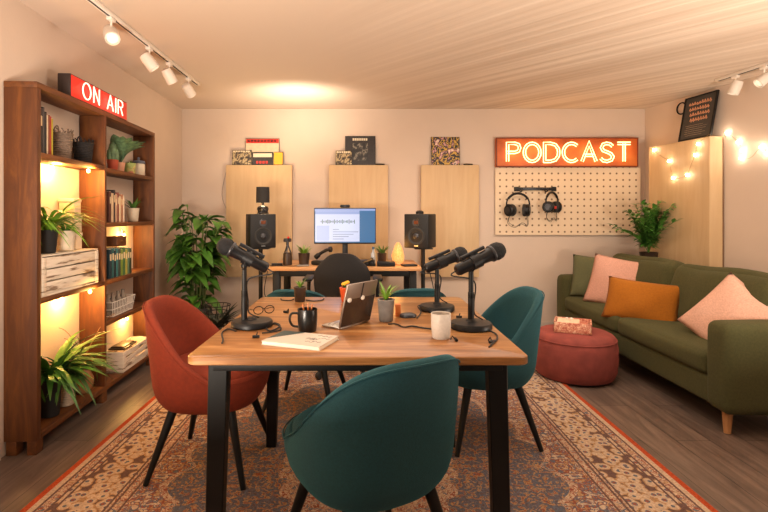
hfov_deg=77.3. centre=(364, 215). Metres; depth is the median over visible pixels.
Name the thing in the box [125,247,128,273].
book
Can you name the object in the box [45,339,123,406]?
spider plant
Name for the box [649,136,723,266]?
tall cabinet
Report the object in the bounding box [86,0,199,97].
track light
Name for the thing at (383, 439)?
dining chair
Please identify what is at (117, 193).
book
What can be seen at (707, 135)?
string lights
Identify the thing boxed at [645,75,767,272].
wall
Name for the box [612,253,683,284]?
cushion
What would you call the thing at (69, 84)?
sign
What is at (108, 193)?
book
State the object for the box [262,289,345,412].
dining chair
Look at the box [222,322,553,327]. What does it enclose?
baseboard
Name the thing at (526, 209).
ear cup
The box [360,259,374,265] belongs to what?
audio interface
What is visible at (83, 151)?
wicker basket
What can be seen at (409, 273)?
desk
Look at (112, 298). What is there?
glass bottle
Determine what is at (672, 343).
seat cushion
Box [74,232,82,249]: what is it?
storage box
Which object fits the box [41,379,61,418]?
pot
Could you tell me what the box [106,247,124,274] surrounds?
book
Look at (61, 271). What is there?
wooden crate
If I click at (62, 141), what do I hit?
wicker basket
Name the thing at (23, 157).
bookcase
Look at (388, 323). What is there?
cable
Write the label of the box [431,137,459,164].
record sleeve
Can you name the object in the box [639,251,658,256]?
pot
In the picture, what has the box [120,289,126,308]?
glass bottle
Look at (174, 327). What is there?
dining chair
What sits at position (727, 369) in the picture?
sofa
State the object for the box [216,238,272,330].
desk microphone
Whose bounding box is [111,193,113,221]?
book
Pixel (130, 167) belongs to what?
succulent
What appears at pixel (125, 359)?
wooden crate
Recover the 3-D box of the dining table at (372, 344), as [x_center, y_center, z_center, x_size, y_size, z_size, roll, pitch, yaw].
[-0.022,0.790,1.960,1.030,0.740,1.060,0,0,0]
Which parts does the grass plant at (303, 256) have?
pot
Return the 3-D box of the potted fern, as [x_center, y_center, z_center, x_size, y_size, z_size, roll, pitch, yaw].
[2.596,0.168,4.400,0.530,0.640,0.588,0,0,-3]
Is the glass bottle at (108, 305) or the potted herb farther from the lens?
the glass bottle at (108, 305)
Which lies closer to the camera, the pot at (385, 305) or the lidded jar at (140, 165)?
the pot at (385, 305)
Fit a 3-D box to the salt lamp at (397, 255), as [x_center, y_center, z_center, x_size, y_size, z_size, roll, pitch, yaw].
[0.281,0.322,4.120,0.110,0.195,0.102,0,0,0]
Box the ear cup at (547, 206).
[542,201,554,212]
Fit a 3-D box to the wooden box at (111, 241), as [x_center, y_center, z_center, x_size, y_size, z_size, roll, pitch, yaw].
[-1.733,0.175,3.335,0.093,0.070,0.140,0,0,-3]
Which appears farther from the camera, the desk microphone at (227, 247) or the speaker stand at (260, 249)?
the speaker stand at (260, 249)
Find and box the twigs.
[60,313,112,355]
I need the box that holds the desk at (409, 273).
[268,260,420,290]
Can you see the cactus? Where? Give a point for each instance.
(112, 152)
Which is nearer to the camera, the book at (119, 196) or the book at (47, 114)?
the book at (47, 114)
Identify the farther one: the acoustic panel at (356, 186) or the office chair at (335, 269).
the acoustic panel at (356, 186)
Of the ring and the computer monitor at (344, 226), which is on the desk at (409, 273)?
the computer monitor at (344, 226)
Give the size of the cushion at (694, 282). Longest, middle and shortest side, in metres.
0.960 x 0.480 x 0.278 m
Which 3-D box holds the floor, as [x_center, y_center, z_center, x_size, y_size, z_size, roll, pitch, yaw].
[1.051,1.220,1.660,5.854,0.100,6.520,0,0,0]
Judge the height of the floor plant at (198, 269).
1.278 m
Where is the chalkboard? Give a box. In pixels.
[678,90,719,141]
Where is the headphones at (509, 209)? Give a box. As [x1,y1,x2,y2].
[504,192,530,227]
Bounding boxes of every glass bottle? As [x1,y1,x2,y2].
[106,294,111,315]
[110,292,116,313]
[115,290,121,310]
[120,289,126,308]
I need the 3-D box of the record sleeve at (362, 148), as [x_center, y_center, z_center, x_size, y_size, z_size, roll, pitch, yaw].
[-0.048,-0.667,4.890,0.310,0.300,0.038,0,0,0]
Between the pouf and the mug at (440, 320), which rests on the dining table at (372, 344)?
the mug at (440, 320)
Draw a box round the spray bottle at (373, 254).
[371,247,375,263]
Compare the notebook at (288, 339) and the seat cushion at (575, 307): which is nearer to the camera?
the notebook at (288, 339)
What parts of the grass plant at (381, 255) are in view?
pot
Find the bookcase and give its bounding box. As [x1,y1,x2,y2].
[4,81,154,455]
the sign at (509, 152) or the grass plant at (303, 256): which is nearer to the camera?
the grass plant at (303, 256)
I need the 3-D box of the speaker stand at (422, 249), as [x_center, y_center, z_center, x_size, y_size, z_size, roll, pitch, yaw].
[0.520,0.727,4.300,0.270,0.886,0.270,0,0,0]
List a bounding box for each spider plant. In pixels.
[41,196,106,253]
[41,328,120,418]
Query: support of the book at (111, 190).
on the bookcase
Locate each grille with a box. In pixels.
[216,238,233,255]
[455,247,467,261]
[489,242,505,259]
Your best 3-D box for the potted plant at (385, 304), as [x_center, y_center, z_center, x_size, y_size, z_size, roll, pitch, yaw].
[0.097,0.342,1.920,0.098,0.154,0.100,0,0,9]
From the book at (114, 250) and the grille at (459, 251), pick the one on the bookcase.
the book at (114, 250)
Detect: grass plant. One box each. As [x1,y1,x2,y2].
[295,243,312,264]
[374,244,389,260]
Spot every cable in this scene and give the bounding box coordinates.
[221,328,236,343]
[262,322,281,333]
[388,323,430,329]
[488,330,497,347]
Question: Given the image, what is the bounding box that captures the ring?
[676,102,683,114]
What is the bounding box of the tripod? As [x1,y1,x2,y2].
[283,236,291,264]
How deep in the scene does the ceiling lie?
3.09 m
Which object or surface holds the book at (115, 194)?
on the bookcase
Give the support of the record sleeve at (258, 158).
on the acoustic panel at (242, 181)
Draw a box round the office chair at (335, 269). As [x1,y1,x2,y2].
[302,253,382,379]
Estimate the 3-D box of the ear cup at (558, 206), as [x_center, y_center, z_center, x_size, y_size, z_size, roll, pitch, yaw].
[1.934,-0.090,4.838,0.080,0.114,0.117,0,0,0]
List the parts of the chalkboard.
frame rail, frame rail, frame rail, frame rail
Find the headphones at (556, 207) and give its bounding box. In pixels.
[542,191,561,221]
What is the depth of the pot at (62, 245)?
2.68 m
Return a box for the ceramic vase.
[75,369,93,393]
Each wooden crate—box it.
[41,248,97,297]
[106,336,147,372]
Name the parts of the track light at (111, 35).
lamp shade, lamp shade, lamp shade, lamp shade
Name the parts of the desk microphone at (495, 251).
clip rail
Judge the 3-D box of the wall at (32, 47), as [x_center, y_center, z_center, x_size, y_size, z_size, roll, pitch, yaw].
[-1.789,0.036,1.660,0.120,2.467,6.532,0,0,-3]
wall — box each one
[0,0,181,457]
[182,109,644,321]
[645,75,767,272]
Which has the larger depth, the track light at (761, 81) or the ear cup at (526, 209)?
the ear cup at (526, 209)
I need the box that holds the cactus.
[107,142,118,169]
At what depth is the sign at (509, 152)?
4.86 m
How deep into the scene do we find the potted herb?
2.68 m
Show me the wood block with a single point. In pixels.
(397, 306)
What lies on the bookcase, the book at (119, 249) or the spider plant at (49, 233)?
the book at (119, 249)
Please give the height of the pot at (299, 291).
0.072 m
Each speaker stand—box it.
[252,248,269,298]
[414,248,432,287]
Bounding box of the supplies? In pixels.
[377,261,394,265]
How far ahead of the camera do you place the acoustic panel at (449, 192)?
4.86 m
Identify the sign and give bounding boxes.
[58,73,126,120]
[495,138,637,166]
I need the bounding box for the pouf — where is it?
[535,324,618,385]
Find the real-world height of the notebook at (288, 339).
0.014 m
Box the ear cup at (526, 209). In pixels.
[522,204,530,216]
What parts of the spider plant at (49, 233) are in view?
pot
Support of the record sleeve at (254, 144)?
on the acoustic panel at (242, 181)
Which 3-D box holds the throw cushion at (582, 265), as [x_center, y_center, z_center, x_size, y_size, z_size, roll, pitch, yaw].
[2.131,0.570,4.461,0.421,0.408,0.158,0,0,32]
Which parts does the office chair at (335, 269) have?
armrest, arm post, backrest, armrest, arm post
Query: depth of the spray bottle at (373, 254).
4.19 m
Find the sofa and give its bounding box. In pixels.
[557,253,767,433]
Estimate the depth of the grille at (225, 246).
1.81 m
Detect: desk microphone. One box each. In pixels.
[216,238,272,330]
[419,247,467,312]
[451,242,505,332]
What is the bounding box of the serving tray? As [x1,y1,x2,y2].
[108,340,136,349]
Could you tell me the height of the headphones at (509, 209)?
0.355 m
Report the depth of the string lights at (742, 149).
3.87 m
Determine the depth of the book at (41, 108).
2.41 m
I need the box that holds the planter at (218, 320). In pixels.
[196,302,240,329]
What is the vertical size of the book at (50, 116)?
0.203 m
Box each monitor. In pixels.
[314,208,375,252]
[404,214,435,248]
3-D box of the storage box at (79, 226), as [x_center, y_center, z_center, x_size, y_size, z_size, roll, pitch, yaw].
[-1.726,0.046,2.810,0.098,0.098,0.086,0,0,-3]
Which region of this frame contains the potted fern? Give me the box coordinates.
[610,199,678,256]
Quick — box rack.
[514,187,556,191]
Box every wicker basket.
[53,125,73,158]
[72,136,93,162]
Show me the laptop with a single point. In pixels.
(358, 301)
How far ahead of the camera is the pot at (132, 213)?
3.55 m
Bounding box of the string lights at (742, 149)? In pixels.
[733,137,743,159]
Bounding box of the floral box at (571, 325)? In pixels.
[554,316,591,334]
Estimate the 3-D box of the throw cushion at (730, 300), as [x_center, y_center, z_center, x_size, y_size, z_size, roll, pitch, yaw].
[2.191,0.615,2.870,0.236,0.535,0.565,0,0,-14]
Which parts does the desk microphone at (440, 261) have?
clip rail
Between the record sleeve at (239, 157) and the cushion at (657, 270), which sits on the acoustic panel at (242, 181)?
the record sleeve at (239, 157)
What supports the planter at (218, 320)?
on the floor
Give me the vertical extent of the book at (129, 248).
0.183 m
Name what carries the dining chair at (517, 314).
on the area rug
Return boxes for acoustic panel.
[226,165,292,276]
[329,165,387,276]
[421,165,478,276]
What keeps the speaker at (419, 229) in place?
on the speaker stand at (422, 249)
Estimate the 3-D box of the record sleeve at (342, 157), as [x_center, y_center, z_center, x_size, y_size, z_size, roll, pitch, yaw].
[-0.215,-0.591,4.868,0.167,0.147,0.022,0,0,0]
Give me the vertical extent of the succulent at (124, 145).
0.242 m
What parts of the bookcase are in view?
panel, shelf, shelf, shelf, shelf, shelf, shelf, panel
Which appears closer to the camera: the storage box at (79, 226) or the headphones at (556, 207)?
the storage box at (79, 226)
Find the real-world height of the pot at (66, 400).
0.160 m
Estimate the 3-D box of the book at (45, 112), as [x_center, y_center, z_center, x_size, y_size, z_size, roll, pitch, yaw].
[-1.685,-0.423,2.440,0.121,0.218,0.016,0,0,-3]
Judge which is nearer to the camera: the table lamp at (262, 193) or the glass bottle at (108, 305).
the glass bottle at (108, 305)
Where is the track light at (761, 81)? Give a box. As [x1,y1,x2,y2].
[715,62,767,95]
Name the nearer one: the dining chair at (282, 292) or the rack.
the dining chair at (282, 292)
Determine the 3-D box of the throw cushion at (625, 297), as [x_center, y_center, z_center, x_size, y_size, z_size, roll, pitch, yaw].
[2.068,0.645,3.599,0.173,0.335,0.533,0,0,-41]
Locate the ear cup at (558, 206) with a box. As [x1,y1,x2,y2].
[552,201,561,212]
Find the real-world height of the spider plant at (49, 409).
0.453 m
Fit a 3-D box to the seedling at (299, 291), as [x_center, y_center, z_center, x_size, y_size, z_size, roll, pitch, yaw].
[-0.318,0.361,2.354,0.075,0.116,0.064,0,0,32]
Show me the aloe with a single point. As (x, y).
(132, 211)
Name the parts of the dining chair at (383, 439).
leg, leg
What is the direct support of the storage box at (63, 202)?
on the storage box at (79, 226)
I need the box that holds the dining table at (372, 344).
[188,297,527,511]
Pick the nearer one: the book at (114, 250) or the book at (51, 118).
the book at (51, 118)
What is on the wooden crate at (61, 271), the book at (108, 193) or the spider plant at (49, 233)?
the spider plant at (49, 233)
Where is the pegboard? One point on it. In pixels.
(592, 199)
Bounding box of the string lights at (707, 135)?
[661,135,718,178]
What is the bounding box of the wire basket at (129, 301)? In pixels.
[106,294,134,316]
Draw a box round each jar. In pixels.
[132,157,144,174]
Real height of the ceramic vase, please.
0.160 m
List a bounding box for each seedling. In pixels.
[293,279,305,301]
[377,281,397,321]
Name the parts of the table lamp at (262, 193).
lamp shade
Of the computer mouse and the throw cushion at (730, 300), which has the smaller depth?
the computer mouse
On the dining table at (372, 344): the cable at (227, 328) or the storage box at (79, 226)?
the cable at (227, 328)
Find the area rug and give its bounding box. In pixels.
[19,368,717,511]
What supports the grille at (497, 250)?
attached to the desk microphone at (495, 251)
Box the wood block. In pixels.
[395,304,400,316]
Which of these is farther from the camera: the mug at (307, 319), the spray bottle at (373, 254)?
the spray bottle at (373, 254)
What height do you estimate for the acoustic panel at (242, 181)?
1.134 m
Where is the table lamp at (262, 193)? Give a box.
[256,187,269,213]
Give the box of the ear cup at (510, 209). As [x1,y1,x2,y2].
[504,204,516,215]
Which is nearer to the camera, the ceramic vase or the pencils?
the pencils
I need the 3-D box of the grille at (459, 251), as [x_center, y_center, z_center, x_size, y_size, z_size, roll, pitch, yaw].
[0.431,0.172,2.166,0.064,0.069,0.068,0,0,0]
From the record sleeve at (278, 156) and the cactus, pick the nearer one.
the cactus
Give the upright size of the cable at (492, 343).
0.005 m
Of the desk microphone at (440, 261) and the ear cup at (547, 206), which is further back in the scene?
the ear cup at (547, 206)
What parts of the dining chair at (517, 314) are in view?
leg, leg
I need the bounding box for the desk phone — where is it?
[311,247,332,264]
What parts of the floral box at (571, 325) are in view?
lid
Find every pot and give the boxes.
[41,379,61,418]
[57,230,74,250]
[60,375,75,406]
[107,159,118,169]
[118,162,124,170]
[126,208,139,221]
[293,286,305,301]
[377,298,394,321]
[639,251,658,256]
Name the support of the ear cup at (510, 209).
on the headphones at (509, 209)
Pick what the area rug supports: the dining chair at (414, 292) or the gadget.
the dining chair at (414, 292)
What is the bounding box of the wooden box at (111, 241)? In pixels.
[106,236,125,246]
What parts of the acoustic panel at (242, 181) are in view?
edge frame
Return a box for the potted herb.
[56,221,82,250]
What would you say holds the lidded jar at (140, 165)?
on the bookcase
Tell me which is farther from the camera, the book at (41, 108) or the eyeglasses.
the book at (41, 108)
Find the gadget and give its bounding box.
[401,264,417,266]
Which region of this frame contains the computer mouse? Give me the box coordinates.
[399,312,416,317]
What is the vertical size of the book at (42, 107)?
0.238 m
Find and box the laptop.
[322,279,377,329]
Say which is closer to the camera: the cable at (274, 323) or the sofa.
the cable at (274, 323)
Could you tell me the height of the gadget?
0.014 m
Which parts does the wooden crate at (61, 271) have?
lid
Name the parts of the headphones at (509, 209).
cord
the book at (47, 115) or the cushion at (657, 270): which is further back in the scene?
the cushion at (657, 270)
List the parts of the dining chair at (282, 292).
leg, leg, leg, leg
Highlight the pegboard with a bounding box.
[495,167,640,234]
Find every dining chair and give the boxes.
[142,295,269,490]
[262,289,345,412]
[282,354,460,511]
[389,288,445,296]
[455,286,544,456]
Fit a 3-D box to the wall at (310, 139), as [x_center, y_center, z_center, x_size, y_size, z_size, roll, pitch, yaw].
[0.497,0.036,4.980,4.986,2.467,0.120,0,0,0]
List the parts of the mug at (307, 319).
handle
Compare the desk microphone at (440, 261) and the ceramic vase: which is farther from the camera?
the ceramic vase
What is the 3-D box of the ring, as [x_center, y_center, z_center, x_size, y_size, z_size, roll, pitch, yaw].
[2.940,-0.999,4.460,0.012,0.116,0.116,0,0,-10]
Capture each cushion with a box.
[565,296,621,332]
[569,254,594,296]
[583,253,638,302]
[601,276,678,320]
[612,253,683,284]
[618,317,706,373]
[670,264,767,318]
[677,272,767,338]
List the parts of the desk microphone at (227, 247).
clip rail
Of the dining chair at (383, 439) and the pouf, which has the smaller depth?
the dining chair at (383, 439)
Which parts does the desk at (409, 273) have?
leg, leg, leg, leg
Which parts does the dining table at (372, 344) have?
leg, leg, leg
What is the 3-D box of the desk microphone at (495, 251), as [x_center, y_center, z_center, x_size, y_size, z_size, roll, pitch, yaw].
[0.420,0.259,1.791,0.205,0.321,0.156,0,0,17]
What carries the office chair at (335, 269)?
on the area rug
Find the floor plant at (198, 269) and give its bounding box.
[165,204,232,316]
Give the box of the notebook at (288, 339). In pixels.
[261,330,338,350]
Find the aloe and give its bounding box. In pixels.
[125,198,140,221]
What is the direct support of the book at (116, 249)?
on the bookcase
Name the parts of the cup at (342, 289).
pot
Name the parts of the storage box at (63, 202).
lid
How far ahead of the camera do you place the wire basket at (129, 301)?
3.32 m
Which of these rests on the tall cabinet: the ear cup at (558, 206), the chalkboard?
the chalkboard
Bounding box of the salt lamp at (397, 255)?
[391,242,403,264]
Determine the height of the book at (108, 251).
0.193 m
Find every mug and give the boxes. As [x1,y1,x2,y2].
[289,307,316,332]
[431,311,450,339]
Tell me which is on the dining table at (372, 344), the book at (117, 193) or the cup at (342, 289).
the cup at (342, 289)
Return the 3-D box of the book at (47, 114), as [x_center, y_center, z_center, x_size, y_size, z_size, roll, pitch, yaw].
[-1.686,-0.418,2.469,0.121,0.208,0.014,0,0,-3]
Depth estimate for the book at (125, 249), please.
3.34 m
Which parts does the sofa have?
armrest, leg, armrest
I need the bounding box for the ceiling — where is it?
[18,0,767,108]
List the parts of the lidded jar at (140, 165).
lid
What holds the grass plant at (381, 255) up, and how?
on the desk at (409, 273)
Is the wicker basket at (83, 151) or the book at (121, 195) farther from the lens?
the book at (121, 195)
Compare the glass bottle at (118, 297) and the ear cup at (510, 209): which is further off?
the ear cup at (510, 209)
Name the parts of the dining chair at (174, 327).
leg, leg, leg, leg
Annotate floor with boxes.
[0,354,767,511]
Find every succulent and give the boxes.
[110,134,144,170]
[124,161,135,172]
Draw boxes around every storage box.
[58,198,81,214]
[58,215,81,231]
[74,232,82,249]
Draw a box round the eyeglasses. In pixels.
[249,305,274,314]
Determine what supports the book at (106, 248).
on the bookcase
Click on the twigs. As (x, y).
(107, 313)
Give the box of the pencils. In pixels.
[302,303,312,309]
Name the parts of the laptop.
screen panel, dark panel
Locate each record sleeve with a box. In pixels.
[232,150,251,164]
[245,138,279,162]
[252,152,272,164]
[273,152,282,164]
[335,151,351,164]
[345,136,375,164]
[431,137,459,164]
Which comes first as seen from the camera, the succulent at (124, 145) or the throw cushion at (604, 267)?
the succulent at (124, 145)
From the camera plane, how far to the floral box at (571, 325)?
3.43 m
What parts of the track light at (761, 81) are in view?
lamp shade, rail, lamp shade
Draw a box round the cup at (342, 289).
[339,281,349,301]
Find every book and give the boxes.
[41,106,43,152]
[41,108,41,152]
[44,111,46,153]
[47,114,49,153]
[47,115,47,153]
[50,116,50,153]
[51,118,52,154]
[106,189,114,221]
[106,191,110,221]
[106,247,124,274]
[106,248,113,277]
[106,249,111,278]
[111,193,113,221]
[114,248,117,276]
[114,250,115,277]
[115,192,118,221]
[115,194,116,221]
[118,248,120,275]
[119,194,122,221]
[119,196,120,221]
[121,249,122,275]
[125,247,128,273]
[125,249,126,274]
[129,248,130,272]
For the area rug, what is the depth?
2.21 m
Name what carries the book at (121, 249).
on the bookcase

